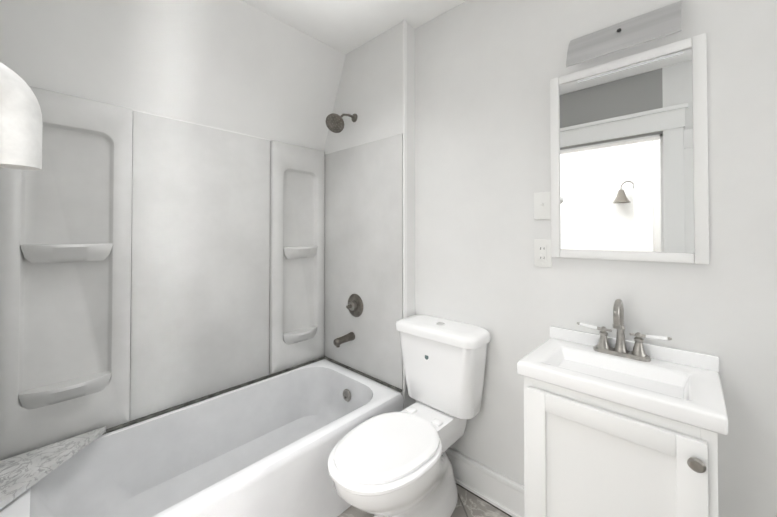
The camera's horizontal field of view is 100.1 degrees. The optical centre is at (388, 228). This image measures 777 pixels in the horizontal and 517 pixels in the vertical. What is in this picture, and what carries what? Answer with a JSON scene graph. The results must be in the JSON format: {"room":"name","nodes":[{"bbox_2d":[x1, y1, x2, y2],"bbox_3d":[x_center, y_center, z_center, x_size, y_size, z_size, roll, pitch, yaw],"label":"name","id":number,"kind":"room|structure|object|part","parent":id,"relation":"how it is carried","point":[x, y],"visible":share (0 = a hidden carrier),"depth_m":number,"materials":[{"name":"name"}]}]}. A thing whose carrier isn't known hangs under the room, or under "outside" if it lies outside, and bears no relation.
{"room":"bathroom","nodes":[
{"label":"bathroom","id":0,"kind":"room"},
{"bbox_2d":[0,0,345,150],"bbox_3d":[-0.879,-0.872,1.765,0.300,0.608,1.818,-1,-1,43],"label":"ceiling slope","id":1,"kind":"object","parent":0,"point":[240,66],"visible":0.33,"depth_m":1.61,"materials":[{"name":"paint"}]},
{"bbox_2d":[31,86,320,420],"bbox_3d":[-0.989,0.065,1.855,0.100,2.480,1.820,-1,-1,43],"label":"wall","id":2,"kind":"structure","parent":0,"point":[196,124],"depth_m":1.73,"materials":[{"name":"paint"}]},
{"bbox_2d":[0,86,132,460],"bbox_3d":[-1.324,0.167,1.354,0.091,1.457,0.405,-1,-1,43],"label":"panel","id":3,"kind":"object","parent":2,"relation":"attached to","point":[65,260],"depth_m":1.36,"materials":[{"name":"plastic"}]},
{"bbox_2d":[102,356,401,434],"bbox_3d":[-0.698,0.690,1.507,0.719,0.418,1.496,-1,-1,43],"label":"trim","id":4,"kind":"structure","parent":2,"relation":"attached to","point":[132,422],"depth_m":1.82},
{"bbox_2d":[269,140,324,373],"bbox_3d":[-0.578,0.177,2.153,0.091,1.457,0.394,-1,-1,43],"label":"wall","id":5,"kind":"structure","parent":2,"relation":"attached to","point":[297,255],"depth_m":2.15,"materials":[{"name":"plastic"}]},
{"bbox_2d":[241,0,466,53],"bbox_3d":[0.272,-1.230,0.695,3.550,0.080,1.820,-1,-1,43],"label":"ceiling","id":6,"kind":"structure","parent":0,"point":[345,26],"depth_m":1.79,"materials":[{"name":"paint"}]},
{"bbox_2d":[324,21,414,409],"bbox_3d":[-0.156,0.069,2.117,0.760,2.480,0.100,-1,-1,43],"label":"wall","id":7,"kind":"structure","parent":0,"point":[370,91],"depth_m":1.94,"materials":[{"name":"paint"}]},
{"bbox_2d":[326,113,357,132],"bbox_3d":[-0.284,-0.672,2.032,0.117,0.157,0.214,-1,-1,43],"label":"shower head","id":8,"kind":"object","parent":7,"relation":"attached to","point":[334,123],"visible":1,"depth_m":1.98},
{"bbox_2d":[324,134,402,390],"bbox_3d":[-0.191,0.186,2.071,0.740,1.437,0.011,-1,-1,43],"label":"wall surround","id":9,"kind":"object","parent":7,"relation":"attached to","point":[364,222],"visible":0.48,"depth_m":2.01,"materials":[{"name":"plastic"}]},
{"bbox_2d":[333,332,354,347],"bbox_3d":[-0.279,0.696,2.043,0.052,0.068,0.145,-1,-1,43],"label":"tub spout","id":10,"kind":"object","parent":9,"relation":"attached to","point":[339,341],"visible":1,"depth_m":2.02,"materials":[{"name":"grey metal"}]},
{"bbox_2d":[346,294,362,316],"bbox_3d":[-0.234,0.488,2.050,0.148,0.148,0.072,-1,-1,43],"label":"shower valve","id":11,"kind":"object","parent":9,"relation":"attached to","point":[354,306],"visible":1,"depth_m":2.04,"materials":[{"name":"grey metal"}]},
{"bbox_2d":[403,19,406,391],"bbox_3d":[0.092,-0.136,1.820,0.012,2.077,0.024,-1,-1,43],"label":"trim","id":12,"kind":"structure","parent":7,"relation":"attached to","point":[404,175],"depth_m":1.82,"materials":[{"name":"white paint"}]},
{"bbox_2d":[338,485,509,516],"bbox_3d":[0.306,1.330,0.698,3.550,0.080,1.720,-1,-1,43],"label":"floor","id":13,"kind":"structure","parent":0,"point":[468,504],"depth_m":1.51,"materials":[{"name":"tile"}]},
{"bbox_2d":[0,359,402,516],"bbox_3d":[-0.708,1.099,1.511,0.757,0.396,1.514,-1,-1,43],"label":"bathtub","id":14,"kind":"object","parent":13,"relation":"on","point":[263,448],"visible":0.92,"depth_m":1.50,"materials":[{"name":"ceramic"}]},
{"bbox_2d":[0,426,105,509],"bbox_3d":[-1.237,0.874,1.212,0.298,0.022,0.313,-1,-1,43],"label":"corner shelf","id":15,"kind":"object","parent":14,"relation":"on","point":[20,474],"visible":1,"depth_m":1.20,"materials":[{"name":"grey stone"}]},
{"bbox_2d":[328,315,489,516],"bbox_3d":[0.076,0.887,1.439,0.476,0.826,0.755,-1,-1,43],"label":"toilet","id":16,"kind":"object","parent":13,"relation":"on","point":[393,464],"visible":1,"depth_m":1.45,"materials":[{"name":"white ceramic"}]},
{"bbox_2d":[517,299,727,516],"bbox_3d":[0.740,0.770,1.065,0.503,1.049,0.398,-1,-1,43],"label":"bathroom vanity","id":17,"kind":"object","parent":13,"relation":"on","point":[619,425],"visible":1,"depth_m":0.98,"materials":[{"name":"white paint"}]},
{"bbox_3d":[0.629,0.875,0.948,0.434,0.687,0.022,-1,-1,43],"label":"door","id":18,"kind":"part","parent":17,"relation":"part of","materials":[{"name":"white paint"}]},
{"bbox_2d":[577,299,671,361],"bbox_3d":[0.816,0.350,1.152,0.281,0.207,0.122,-1,-1,43],"label":"faucet","id":19,"kind":"object","parent":17,"relation":"on","point":[618,349],"depth_m":1.16,"materials":[{"name":"silver metal"}]},
{"bbox_3d":[0.756,0.576,0.799,0.034,0.034,0.028,-1,-1,43],"label":"knob","id":20,"kind":"part","parent":17,"relation":"part of","materials":[{"name":"silver metal"}]},
{"bbox_2d":[415,0,776,516],"bbox_3d":[0.895,0.057,1.273,3.450,2.480,0.100,-1,-1,43],"label":"wall","id":21,"kind":"structure","parent":0,"point":[486,71],"depth_m":1.38,"materials":[{"name":"paint"}]},
{"bbox_2d":[445,447,524,516],"bbox_3d":[1.092,1.219,0.984,2.589,0.150,0.029,-1,-1,43],"label":"baseboard","id":22,"kind":"structure","parent":21,"relation":"attached to","point":[500,492],"depth_m":1.55,"materials":[{"name":"white paint"}]},
{"bbox_2d":[534,192,550,219],"bbox_3d":[0.665,-0.100,1.409,0.072,0.118,0.016,-1,-1,43],"label":"switch plate","id":23,"kind":"object","parent":21,"relation":"attached to","point":[542,205],"visible":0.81,"depth_m":1.41,"materials":[{"name":"white plastic"}]},
{"bbox_2d":[534,239,551,266],"bbox_3d":[0.667,0.105,1.409,0.072,0.118,0.010,-1,-1,43],"label":"electrical outlet plate","id":24,"kind":"object","parent":21,"relation":"attached to","point":[542,253],"visible":0.96,"depth_m":1.41,"materials":[{"name":"white plastic"}]},
{"bbox_2d":[566,0,681,66],"bbox_3d":[0.845,-0.699,1.186,0.332,0.146,0.110,-1,-1,43],"label":"sconce","id":25,"kind":"object","parent":21,"relation":"attached to","point":[652,25],"visible":1,"depth_m":1.15,"materials":[{"name":"silver metal"}]},
{"bbox_2d":[550,33,708,263],"bbox_3d":[0.863,-0.258,1.218,0.473,0.750,0.027,-1,-1,43],"label":"mirror","id":26,"kind":"object","parent":21,"relation":"attached to","point":[629,155],"visible":0.96,"depth_m":1.18,"materials":[{"name":"white mirror"}]},
{"bbox_3d":[-0.524,0.194,0.270,1.120,2.180,0.140,-1,-1,43],"label":"door frame","id":27,"kind":"structure","parent":0,"visible":0},
{"bbox_2d":[0,62,42,169],"bbox_3d":[-0.750,-0.207,0.552,0.194,0.220,0.224,-1,-1,43],"label":"shade","id":28,"kind":"object","parent":27,"relation":"attached to","point":[21,123],"visible":1,"depth_m":0.59,"materials":[{"name":"paint"}]}
]}

